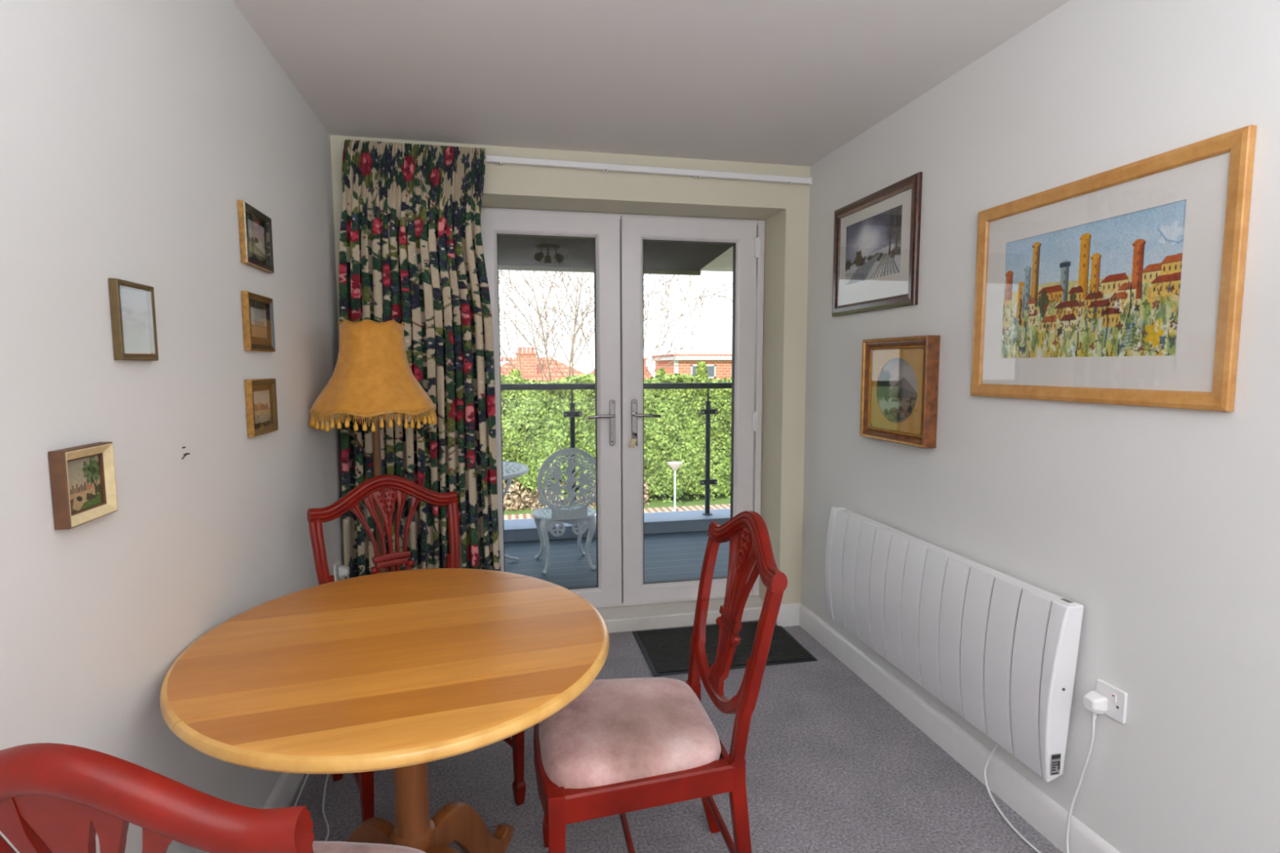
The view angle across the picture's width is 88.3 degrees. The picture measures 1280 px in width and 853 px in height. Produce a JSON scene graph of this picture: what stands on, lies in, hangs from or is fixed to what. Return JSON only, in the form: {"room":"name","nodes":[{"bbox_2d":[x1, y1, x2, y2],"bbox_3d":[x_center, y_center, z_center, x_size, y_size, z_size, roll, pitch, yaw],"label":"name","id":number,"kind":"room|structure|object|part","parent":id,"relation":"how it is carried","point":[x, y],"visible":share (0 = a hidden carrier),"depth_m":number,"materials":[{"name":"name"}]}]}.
{"room":"dining room","nodes":[
{"label":"dining room","id":0,"kind":"room"},
{"bbox_2d":[0,0,343,852],"bbox_3d":[-0.676,0.233,-0.381,0.100,2.400,6.900,-1,5,-12],"label":"wall","id":1,"kind":"structure","parent":0,"point":[133,133],"depth_m":1.34,"materials":[{"name":"paint"}]},
{"bbox_2d":[48,441,117,529],"bbox_3d":[-0.932,0.096,1.110,0.022,0.125,0.136,-1,5,-12],"label":"framed picture","id":2,"kind":"object","parent":1,"relation":"attached to","point":[83,480],"visible":1,"depth_m":1.10,"materials":[{"name":"brown wood"}]},
{"bbox_2d":[66,455,102,512],"bbox_3d":[-0.936,0.096,1.109,0.001,0.092,0.104,-1,5,-12],"label":"print","id":3,"kind":"object","parent":2,"relation":"attached to","point":[83,474],"depth_m":1.11},
{"bbox_2d":[108,278,158,360],"bbox_3d":[-0.979,-0.203,1.280,0.014,0.149,0.134,-1,5,-12],"label":"framed picture","id":4,"kind":"object","parent":1,"relation":"attached to","point":[132,304],"visible":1,"depth_m":1.27,"materials":[{"name":"brown wood"}]},
{"bbox_2d":[119,287,150,354],"bbox_3d":[-0.981,-0.203,1.279,0.001,0.128,0.116,-1,5,-12],"label":"print","id":5,"kind":"object","parent":4,"relation":"attached to","point":[133,304],"depth_m":1.28},
{"bbox_2d":[237,200,274,273],"bbox_3d":[-1.126,-0.551,1.940,0.017,0.169,0.226,-1,5,-12],"label":"framed picture","id":6,"kind":"object","parent":1,"relation":"attached to","point":[255,237],"visible":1,"depth_m":1.93,"materials":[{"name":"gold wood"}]},
{"bbox_2d":[247,218,265,257],"bbox_3d":[-1.129,-0.551,1.940,0.001,0.100,0.150,-1,5,-12],"label":"print","id":7,"kind":"object","parent":6,"relation":"attached to","point":[255,232],"depth_m":1.94},
{"bbox_2d":[240,290,275,351],"bbox_3d":[-1.122,-0.304,1.944,0.017,0.164,0.212,-1,5,-12],"label":"framed picture","id":8,"kind":"object","parent":1,"relation":"attached to","point":[258,321],"visible":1,"depth_m":1.93,"materials":[{"name":"gold metal"}]},
{"bbox_2d":[250,306,267,338],"bbox_3d":[-1.124,-0.304,1.944,0.001,0.092,0.144,-1,5,-12],"label":"print","id":9,"kind":"object","parent":8,"relation":"attached to","point":[259,322],"depth_m":1.95},
{"bbox_2d":[244,378,278,437],"bbox_3d":[-1.119,-0.059,1.955,0.017,0.162,0.212,-1,5,-12],"label":"framed picture","id":10,"kind":"object","parent":1,"relation":"attached to","point":[261,406],"visible":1,"depth_m":1.94,"materials":[{"name":"gold metal"}]},
{"bbox_2d":[253,390,271,423],"bbox_3d":[-1.121,-0.059,1.954,0.001,0.101,0.150,-1,5,-12],"label":"print","id":11,"kind":"object","parent":10,"relation":"attached to","point":[261,398],"depth_m":1.96},
{"bbox_2d":[262,772,304,808],"bbox_3d":[-0.617,1.367,-0.264,0.016,0.118,6.900,-1,5,-12],"label":"baseboard","id":12,"kind":"structure","parent":1,"relation":"attached to","point":[285,789],"depth_m":2.06,"materials":[{"name":"white paint"}]},
{"bbox_2d":[333,560,340,581],"bbox_3d":[-1.290,0.622,2.815,0.013,0.086,0.086,-1,5,-12],"label":"wall socket","id":13,"kind":"object","parent":1,"relation":"attached to","point":[337,564],"visible":0.75,"depth_m":2.79,"materials":[{"name":"white plastic"}]},
{"bbox_2d":[337,564,349,579],"bbox_3d":[-1.270,0.632,2.833,0.038,0.068,0.048,-1,5,-12],"label":"plug","id":14,"kind":"object","parent":13,"relation":"attached to","point":[343,571],"visible":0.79,"depth_m":2.81,"materials":[{"name":"white plastic"}]},
{"bbox_2d":[329,134,809,604],"bbox_3d":[-0.416,-0.177,3.397,12.000,2.520,0.420,-1,5,-12],"label":"wall","id":15,"kind":"structure","parent":0,"point":[784,208],"depth_m":3.36,"materials":[{"name":"beige paint"}]},
{"bbox_2d":[480,208,622,606],"bbox_3d":[-0.471,-0.053,3.443,0.754,2.080,0.128,-1,5,-12],"label":"door","id":16,"kind":"structure","parent":15,"relation":"in","point":[604,229],"depth_m":3.46,"materials":[{"name":"white plastic"}]},
{"bbox_3d":[-0.203,-0.053,3.461,0.146,0.026,0.050,-1,5,-12],"label":"lever","id":17,"kind":"part","parent":16,"relation":"part of","materials":[{"name":"silver metal"}]},
{"bbox_3d":[-0.147,-0.020,3.505,0.031,0.246,0.009,-1,5,-12],"label":"handle plate","id":18,"kind":"part","parent":16,"relation":"part of","materials":[{"name":"silver metal"}]},
{"bbox_2d":[342,145,812,185],"bbox_3d":[-0.215,-1.215,3.099,2.193,0.051,0.058,-1,5,-12],"label":"track","id":19,"kind":"object","parent":15,"relation":"attached to","point":[499,160],"visible":0.81,"depth_m":3.12,"materials":[{"name":"white plastic"}]},
{"bbox_2d":[338,139,500,578],"bbox_3d":[-0.991,-0.063,2.971,0.685,2.339,0.137,-1,5,-12],"label":"curtain","id":20,"kind":"object","parent":19,"relation":"hanging from","point":[411,248],"visible":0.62,"depth_m":2.93,"materials":[{"name":"multicoloured fabric"}]},
{"bbox_2d":[481,207,764,608],"bbox_3d":[-0.099,-0.063,3.565,1.589,2.106,0.070,-1,5,-12],"label":"trim","id":21,"kind":"structure","parent":15,"relation":"attached to","point":[760,224],"depth_m":3.66,"materials":[{"name":"white plastic"}]},
{"bbox_2d":[595,595,764,633],"bbox_3d":[-0.075,1.034,3.567,1.595,0.075,0.208,-1,5,-12],"label":"trim","id":22,"kind":"structure","parent":15,"relation":"attached to","point":[676,614],"depth_m":3.55,"materials":[{"name":"white paint"}]},
{"bbox_2d":[619,215,759,604],"bbox_3d":[0.273,-0.069,3.602,0.769,2.080,0.128,-1,5,-12],"label":"door","id":23,"kind":"structure","parent":15,"relation":"in","point":[633,230],"depth_m":3.58,"materials":[{"name":"white plastic"}]},
{"bbox_2d":[629,433,638,448],"bbox_3d":[-0.036,0.075,3.510,0.047,0.080,0.032,-1,5,-12],"label":"key","id":24,"kind":"object","parent":23,"relation":"hanging from","point":[633,441],"visible":1,"depth_m":3.50,"materials":[{"name":"metal"}]},
{"bbox_3d":[-0.030,-0.022,3.530,0.031,0.246,0.009,-1,5,-12],"label":"handle plate","id":25,"kind":"part","parent":23,"relation":"part of","materials":[{"name":"silver metal"}]},
{"bbox_3d":[0.038,-0.058,3.512,0.146,0.026,0.050,-1,5,-12],"label":"lever","id":26,"kind":"part","parent":23,"relation":"part of","materials":[{"name":"silver metal"}]},
{"bbox_2d":[497,235,733,271],"bbox_3d":[-0.668,-1.272,4.466,12.000,0.095,1.965,-1,5,-12],"label":"ceiling","id":27,"kind":"structure","parent":0,"point":[512,251],"depth_m":4.82,"materials":[{"name":"grey paint"}]},
{"bbox_2d":[497,265,701,275],"bbox_3d":[-3.108,-1.302,4.925,7.420,0.148,0.045,-1,5,-12],"label":"trim","id":28,"kind":"structure","parent":27,"relation":"attached to","point":[517,268],"depth_m":5.46,"materials":[{"name":"white"}]},
{"bbox_2d":[504,530,729,586],"bbox_3d":[-0.627,1.075,4.519,10.000,0.180,1.630,-1,5,-12],"label":"floor","id":29,"kind":"structure","parent":0,"point":[673,555],"depth_m":4.78,"materials":[{"name":"grey"}]},
{"bbox_2d":[502,461,528,560],"bbox_3d":[-1.197,0.637,4.505,0.871,0.697,0.871,-3,6,-26],"label":"garden table","id":30,"kind":"object","parent":29,"relation":"on","point":[511,470],"visible":0.12,"depth_m":4.55,"materials":[{"name":"white metal"}]},
{"bbox_3d":[-1.026,0.636,4.612,0.365,0.677,0.023,-3,6,-32],"label":"leg","id":31,"kind":"part","parent":30,"relation":"part of","materials":[{"name":"white metal"}]},
{"bbox_2d":[532,448,595,574],"bbox_3d":[-0.524,0.549,4.588,0.448,0.863,0.483,-2,5,-16],"label":"garden chair","id":32,"kind":"object","parent":29,"relation":"on","point":[547,517],"visible":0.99,"depth_m":4.39,"materials":[{"name":"white metal"}]},
{"bbox_3d":[-0.732,0.782,4.747,0.078,0.369,0.058,3,6,28],"label":"leg","id":33,"kind":"part","parent":32,"relation":"part of","materials":[{"name":"white metal"}]},
{"bbox_3d":[-0.645,0.810,4.446,0.056,0.369,0.079,3,6,29],"label":"leg","id":34,"kind":"part","parent":32,"relation":"part of","materials":[{"name":"white metal"}]},
{"bbox_3d":[-0.528,0.605,4.618,0.436,0.024,0.415,-2,5,-16],"label":"seat","id":35,"kind":"part","parent":32,"relation":"part of","materials":[{"name":"white metal"}]},
{"bbox_3d":[-0.465,0.385,4.374,0.430,0.482,0.063,-2,5,-16],"label":"backrest","id":36,"kind":"part","parent":32,"relation":"part of","materials":[{"name":"white metal"}]},
{"bbox_3d":[-0.420,0.774,4.837,0.056,0.369,0.079,3,6,29],"label":"leg","id":37,"kind":"part","parent":32,"relation":"part of","materials":[{"name":"white metal"}]},
{"bbox_3d":[-0.332,0.801,4.536,0.078,0.369,0.058,3,6,28],"label":"leg","id":38,"kind":"part","parent":32,"relation":"part of","materials":[{"name":"white metal"}]},
{"bbox_2d":[503,519,730,542],"bbox_3d":[-0.836,1.029,5.492,10.000,0.435,0.338,-1,5,-12],"label":"trim","id":39,"kind":"structure","parent":29,"relation":"attached to","point":[682,526],"depth_m":5.50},
{"bbox_2d":[503,508,730,531],"bbox_3d":[-0.835,0.805,5.466,10.000,0.015,0.350,-1,5,-12],"label":"trim","id":40,"kind":"structure","parent":39,"relation":"on","point":[511,525],"depth_m":5.60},
{"bbox_2d":[501,382,731,515],"bbox_3d":[-0.835,0.221,5.405,8.000,1.160,0.094,-1,5,-12],"label":"balustrade","id":41,"kind":"object","parent":40,"relation":"on","point":[708,411],"visible":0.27,"depth_m":5.56,"materials":[{"name":"metal"}]},
{"bbox_3d":[-0.557,0.237,5.468,0.090,1.115,0.090,-1,5,-12],"label":"post","id":42,"kind":"part","parent":41,"relation":"part of","materials":[{"name":"metal"}]},
{"bbox_3d":[-0.837,-0.322,5.357,8.000,0.070,0.045,-1,5,-12],"label":"handrail","id":43,"kind":"part","parent":41,"relation":"part of","materials":[{"name":"metal"}]},
{"bbox_3d":[0.587,0.212,5.712,0.090,1.115,0.090,-1,5,-12],"label":"post","id":44,"kind":"part","parent":41,"relation":"part of","materials":[{"name":"metal"}]},
{"bbox_2d":[231,0,1070,166],"bbox_3d":[0.489,-1.043,-0.298,2.467,0.120,7.000,-1,5,-12],"label":"ceiling","id":45,"kind":"structure","parent":0,"point":[792,82],"depth_m":2.20,"materials":[{"name":"paint"}]},
{"bbox_2d":[289,620,1062,852],"bbox_3d":[0.463,1.453,0.079,2.467,0.120,7.300,-1,5,-12],"label":"floor","id":46,"kind":"structure","parent":0,"point":[833,766],"depth_m":2.18,"materials":[{"name":"grey carpet"}]},
{"bbox_2d":[0,742,426,852],"bbox_3d":[-0.584,0.803,0.980,0.500,1.022,0.592,0,5,3],"label":"dining chair","id":47,"kind":"object","parent":46,"relation":"on","point":[55,797],"visible":1,"depth_m":0.67,"materials":[{"name":"red wood"}]},
{"bbox_3d":[-0.581,0.815,1.044,0.448,0.073,0.438,0,5,3],"label":"seat","id":48,"kind":"part","parent":47,"relation":"part of","materials":[{"name":"pink fabric"}]},
{"bbox_2d":[293,576,349,840],"bbox_3d":[-1.065,0.942,2.305,0.178,0.497,1.179,-1,5,-12],"label":"lamp cord","id":49,"kind":"object","parent":46,"relation":"on","point":[307,775],"visible":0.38,"depth_m":2.13,"materials":[{"name":"white plastic"}]},
{"bbox_2d":[309,319,437,573],"bbox_3d":[-1.025,0.377,2.598,0.457,1.565,0.457,-1,5,-12],"label":"floor lamp","id":50,"kind":"object","parent":46,"relation":"on","point":[372,376],"visible":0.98,"depth_m":2.42,"materials":[{"name":"fabric"}]},
{"bbox_3d":[-1.026,-0.227,2.542,0.441,0.347,0.441,-1,5,-12],"label":"lamp shade","id":51,"kind":"part","parent":50,"relation":"part of","materials":[{"name":"yellow fabric"}]},
{"bbox_2d":[159,568,608,852],"bbox_3d":[-0.544,0.863,1.569,0.930,0.774,1.019,-2,6,-18],"label":"dining table","id":52,"kind":"object","parent":46,"relation":"on","point":[401,671],"visible":0.95,"depth_m":1.38,"materials":[{"name":"brown wood"}]},
{"bbox_3d":[-0.550,0.489,1.550,0.930,0.026,0.594,-2,6,-18],"label":"panel","id":53,"kind":"part","parent":52,"relation":"part of","materials":[{"name":"brown wood"}]},
{"bbox_2d":[306,475,525,822],"bbox_3d":[-0.725,0.697,2.129,0.500,1.022,0.592,-4,7,-37],"label":"dining chair","id":54,"kind":"object","parent":46,"relation":"on","point":[384,490],"visible":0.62,"depth_m":2.26,"materials":[{"name":"red wood"}]},
{"bbox_3d":[-1.003,0.964,2.199,0.042,0.480,0.107,-4,7,-37],"label":"leg","id":55,"kind":"part","parent":54,"relation":"part of","materials":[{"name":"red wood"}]},
{"bbox_3d":[-0.752,0.999,1.814,0.038,0.470,0.038,-4,7,-37],"label":"leg","id":56,"kind":"part","parent":54,"relation":"part of","materials":[{"name":"red wood"}]},
{"bbox_3d":[-0.886,0.235,2.295,0.500,0.133,0.068,-4,7,-37],"label":"rail","id":57,"kind":"part","parent":54,"relation":"part of","materials":[{"name":"red wood"}]},
{"bbox_3d":[-0.840,0.572,2.268,0.442,0.197,0.054,-4,7,-37],"label":"shield rail","id":58,"kind":"part","parent":54,"relation":"part of","materials":[{"name":"red wood"}]},
{"bbox_3d":[-0.387,0.973,2.094,0.038,0.470,0.038,-4,7,-37],"label":"leg","id":59,"kind":"part","parent":54,"relation":"part of","materials":[{"name":"red wood"}]},
{"bbox_2d":[533,510,787,852],"bbox_3d":[0.024,0.734,1.705,0.592,1.022,0.500,-1,5,-11],"label":"dining chair","id":60,"kind":"object","parent":46,"relation":"on","point":[621,746],"visible":0.98,"depth_m":1.56,"materials":[{"name":"red wood"}]},
{"bbox_3d":[-0.268,0.989,1.908,0.038,0.470,0.038,-1,5,-11],"label":"leg","id":61,"kind":"part","parent":60,"relation":"part of","materials":[{"name":"red wood"}]},
{"bbox_3d":[-0.182,1.031,1.458,0.038,0.470,0.038,-1,5,-11],"label":"leg","id":62,"kind":"part","parent":60,"relation":"part of","materials":[{"name":"red wood"}]},
{"bbox_3d":[-0.038,0.754,1.695,0.438,0.073,0.448,-1,5,-11],"label":"seat","id":63,"kind":"part","parent":60,"relation":"part of","materials":[{"name":"pink fabric"}]},
{"bbox_3d":[-0.041,0.806,1.699,0.459,0.063,0.500,-1,5,-11],"label":"seat frame","id":64,"kind":"part","parent":60,"relation":"part of","materials":[{"name":"red wood"}]},
{"bbox_3d":[0.190,0.983,1.957,0.107,0.480,0.042,-1,5,-11],"label":"leg","id":65,"kind":"part","parent":60,"relation":"part of","materials":[{"name":"red wood"}]},
{"bbox_3d":[0.209,0.619,1.729,0.054,0.197,0.442,-1,5,-11],"label":"shield rail","id":66,"kind":"part","parent":60,"relation":"part of","materials":[{"name":"red wood"}]},
{"bbox_3d":[0.262,1.018,1.578,0.107,0.480,0.042,-1,5,-11],"label":"leg","id":67,"kind":"part","parent":60,"relation":"part of","materials":[{"name":"red wood"}]},
{"bbox_3d":[0.280,0.286,1.712,0.068,0.133,0.500,-1,5,-11],"label":"rail","id":68,"kind":"part","parent":60,"relation":"part of","materials":[{"name":"red wood"}]},
{"bbox_2d":[632,621,817,676],"bbox_3d":[0.400,1.091,3.292,0.796,0.010,0.506,-1,5,-11],"label":"doormat","id":69,"kind":"object","parent":46,"relation":"on","point":[666,651],"visible":0.76,"depth_m":3.25,"materials":[{"name":"black rubber"}]},
{"bbox_2d":[983,717,1095,852],"bbox_3d":[1.173,1.000,1.861,0.081,0.449,0.544,-1,5,-7],"label":"cable","id":70,"kind":"object","parent":46,"relation":"on","point":[1092,739],"visible":1,"depth_m":1.85,"materials":[{"name":"white plastic"}]},
{"bbox_2d":[800,0,1279,852],"bbox_3d":[1.639,0.182,0.113,0.100,2.400,6.900,-1,5,-12],"label":"wall","id":71,"kind":"structure","parent":0,"point":[1163,524],"depth_m":1.75,"materials":[{"name":"paint"}]},
{"bbox_2d":[831,172,922,316],"bbox_3d":[0.982,-0.738,2.803,0.020,0.491,0.638,-1,5,-12],"label":"framed picture","id":72,"kind":"object","parent":71,"relation":"attached to","point":[877,235],"visible":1,"depth_m":2.75,"materials":[{"name":"brown wood"}]},
{"bbox_2d":[844,204,902,284],"bbox_3d":[0.988,-0.760,2.810,0.001,0.270,0.438,-1,5,-12],"label":"print","id":73,"kind":"object","parent":72,"relation":"attached to","point":[873,243],"depth_m":2.79},
{"bbox_2d":[859,335,940,448],"bbox_3d":[1.018,-0.145,2.619,0.052,0.412,0.440,-1,5,-12],"label":"framed picture","id":74,"kind":"object","parent":71,"relation":"attached to","point":[900,377],"visible":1,"depth_m":2.58,"materials":[{"name":"brown wood"}]},
{"bbox_3d":[1.007,-0.144,2.617,0.006,0.343,0.371,-1,5,-12],"label":"bead moulding","id":75,"kind":"part","parent":74,"relation":"part of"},
{"bbox_2d":[876,357,917,422],"bbox_3d":[1.019,-0.143,2.620,0.001,0.267,0.286,-1,5,-12],"label":"print","id":76,"kind":"object","parent":74,"relation":"attached to","point":[897,385],"depth_m":2.62},
{"bbox_2d":[775,602,1120,852],"bbox_3d":[1.513,1.317,0.236,0.143,0.118,6.990,-1,5,-12],"label":"baseboard","id":77,"kind":"structure","parent":71,"relation":"attached to","point":[1049,818],"depth_m":2.32,"materials":[{"name":"white paint"}]},
{"bbox_2d":[825,506,1083,782],"bbox_3d":[1.048,0.691,2.452,0.098,0.531,1.308,-1,5,-12],"label":"radiator","id":78,"kind":"object","parent":71,"relation":"attached to","point":[1000,650],"visible":1,"depth_m":2.17,"materials":[{"name":"white metal"}]},
{"bbox_3d":[1.068,0.679,2.460,0.020,0.496,1.205,-1,5,-12],"label":"panel","id":79,"kind":"part","parent":78,"relation":"part of","materials":[{"name":"white metal"}]},
{"bbox_3d":[1.172,0.953,1.860,0.030,0.062,0.001,-1,5,-12],"label":"rating plate","id":80,"kind":"part","parent":78,"relation":"part of","materials":[{"name":"silver metal"}]},
{"bbox_2d":[1051,754,1060,774],"bbox_3d":[1.172,0.952,1.859,0.028,0.057,0.001,-1,5,-12],"label":"label","id":81,"kind":"object","parent":78,"relation":"attached to","point":[1055,758],"depth_m":1.86,"materials":[{"name":"paper"}]},
{"bbox_3d":[1.181,0.484,1.827,0.030,0.003,0.048,-1,5,-12],"label":"control panel","id":82,"kind":"part","parent":78,"relation":"part of","materials":[{"name":"white plastic"}]},
{"bbox_2d":[1095,678,1127,724],"bbox_3d":[1.245,0.727,1.746,0.013,0.086,0.086,-1,5,-12],"label":"wall socket","id":83,"kind":"object","parent":71,"relation":"attached to","point":[1117,698],"visible":0.87,"depth_m":1.73,"materials":[{"name":"white plastic"}]},
{"bbox_2d":[1083,690,1107,719],"bbox_3d":[1.217,0.751,1.769,0.038,0.068,0.048,-1,5,-12],"label":"plug","id":84,"kind":"object","parent":83,"relation":"attached to","point":[1095,702],"visible":1,"depth_m":1.75,"materials":[{"name":"white plastic"}]},
{"bbox_2d":[1111,693,1116,702],"bbox_3d":[1.243,0.712,1.731,0.004,0.020,0.014,-1,5,-12],"label":"rocker switch","id":85,"kind":"object","parent":83,"relation":"attached to","point":[1113,695],"depth_m":1.73,"materials":[{"name":"white plastic"}]},
{"bbox_2d":[969,124,1256,411],"bbox_3d":[1.203,-0.369,1.804,0.021,0.603,0.805,-1,5,-12],"label":"framed picture","id":86,"kind":"object","parent":71,"relation":"attached to","point":[1123,285],"visible":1,"depth_m":1.68,"materials":[{"name":"paper"}]},
{"bbox_2d":[1000,200,1186,358],"bbox_3d":[1.208,-0.371,1.813,0.001,0.367,0.565,-1,5,-12],"label":"print","id":87,"kind":"object","parent":86,"relation":"attached to","point":[1110,286],"depth_m":1.75},
{"label":"outside","id":88,"kind":"structure","parent":0,"visible":0},
{"bbox_2d":[503,489,730,515],"bbox_3d":[1.144,-3.815,86.882,200.000,0.200,157.000,-1,5,-12],"label":"ground","id":89,"kind":"structure","parent":88,"point":[684,501],"depth_m":19.82,"materials":[{"name":"green plant"}]},
{"bbox_2d":[509,368,521,378],"bbox_3d":[-4.096,0.088,21.893,1.498,4.006,1.421,-4,7,-39],"label":"bush","id":90,"kind":"object","parent":89,"relation":"on","point":[514,372],"visible":0.06,"depth_m":21.65,"materials":[{"name":"green plant"}]},
{"bbox_2d":[500,347,585,382],"bbox_3d":[-8.237,-3.360,51.529,9.900,5.440,9.200,-1,5,-12],"label":"house","id":91,"kind":"structure","parent":89,"relation":"on","point":[534,373],"depth_m":48.50,"materials":[{"name":"red brick"}]},
{"bbox_2d":[500,373,731,511],"bbox_3d":[-0.900,0.337,20.106,16.130,3.973,2.267,-1,5,-12],"label":"hedge","id":92,"kind":"object","parent":89,"relation":"on","point":[533,430],"visible":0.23,"depth_m":19.56,"materials":[{"name":"green plant"}]},
{"bbox_2d":[498,270,733,382],"bbox_3d":[-2.839,-4.248,23.749,13.973,12.332,3.633,-1,5,-12],"label":"bare tree","id":93,"kind":"object","parent":89,"relation":"on","point":[575,314],"visible":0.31,"depth_m":23.59,"materials":[{"name":"plant"}]},
{"bbox_2d":[503,503,730,519],"bbox_3d":[-1.585,2.814,13.988,24.000,0.020,9.000,-1,5,-12],"label":"paved path","id":94,"kind":"structure","parent":89,"relation":"on","point":[713,506],"depth_m":18.72,"materials":[{"name":"brick"}]},
{"bbox_2d":[666,461,682,511],"bbox_3d":[0.972,1.683,18.336,0.440,1.420,0.440,-1,5,-12],"label":"garden light","id":95,"kind":"object","parent":94,"relation":"on","point":[674,465],"visible":0.93,"depth_m":18.27,"materials":[{"name":"white metal"}]},
{"bbox_3d":[0.972,1.783,18.346,0.059,1.220,0.059,-1,5,-12],"label":"post","id":96,"kind":"part","parent":95,"relation":"part of","materials":[{"name":"white metal"}]},
{"bbox_2d":[589,358,653,379],"bbox_3d":[-2.125,-3.968,59.977,5.600,5.070,6.800,-1,5,-12],"label":"house","id":97,"kind":"structure","parent":89,"relation":"on","point":[647,371],"depth_m":57.96,"materials":[{"name":"red brick"}]},
{"bbox_2d":[655,368,666,377],"bbox_3d":[0.720,-0.026,22.975,1.531,4.012,1.538,-1,5,-12],"label":"bush","id":98,"kind":"object","parent":89,"relation":"on","point":[660,371],"visible":0.03,"depth_m":22.69,"materials":[{"name":"green plant"}]},
{"bbox_2d":[651,354,732,380],"bbox_3d":[6.478,-3.484,55.171,9.600,4.950,7.650,-1,5,-12],"label":"house","id":99,"kind":"structure","parent":89,"relation":"on","point":[717,366],"depth_m":51.21,"materials":[{"name":"red brick"}]},
{"bbox_3d":[4.906,-4.277,51.186,1.900,0.970,0.030,-1,5,-12],"label":"pane","id":100,"kind":"part","parent":99,"relation":"part of","materials":[{"name":"white glass"}]},
{"bbox_2d":[695,361,708,379],"bbox_3d":[2.197,-0.206,23.586,1.407,4.251,1.365,-1,5,-12],"label":"bush","id":101,"kind":"object","parent":89,"relation":"on","point":[701,368],"visible":0.22,"depth_m":23.27,"materials":[{"name":"green plant"}]}
]}

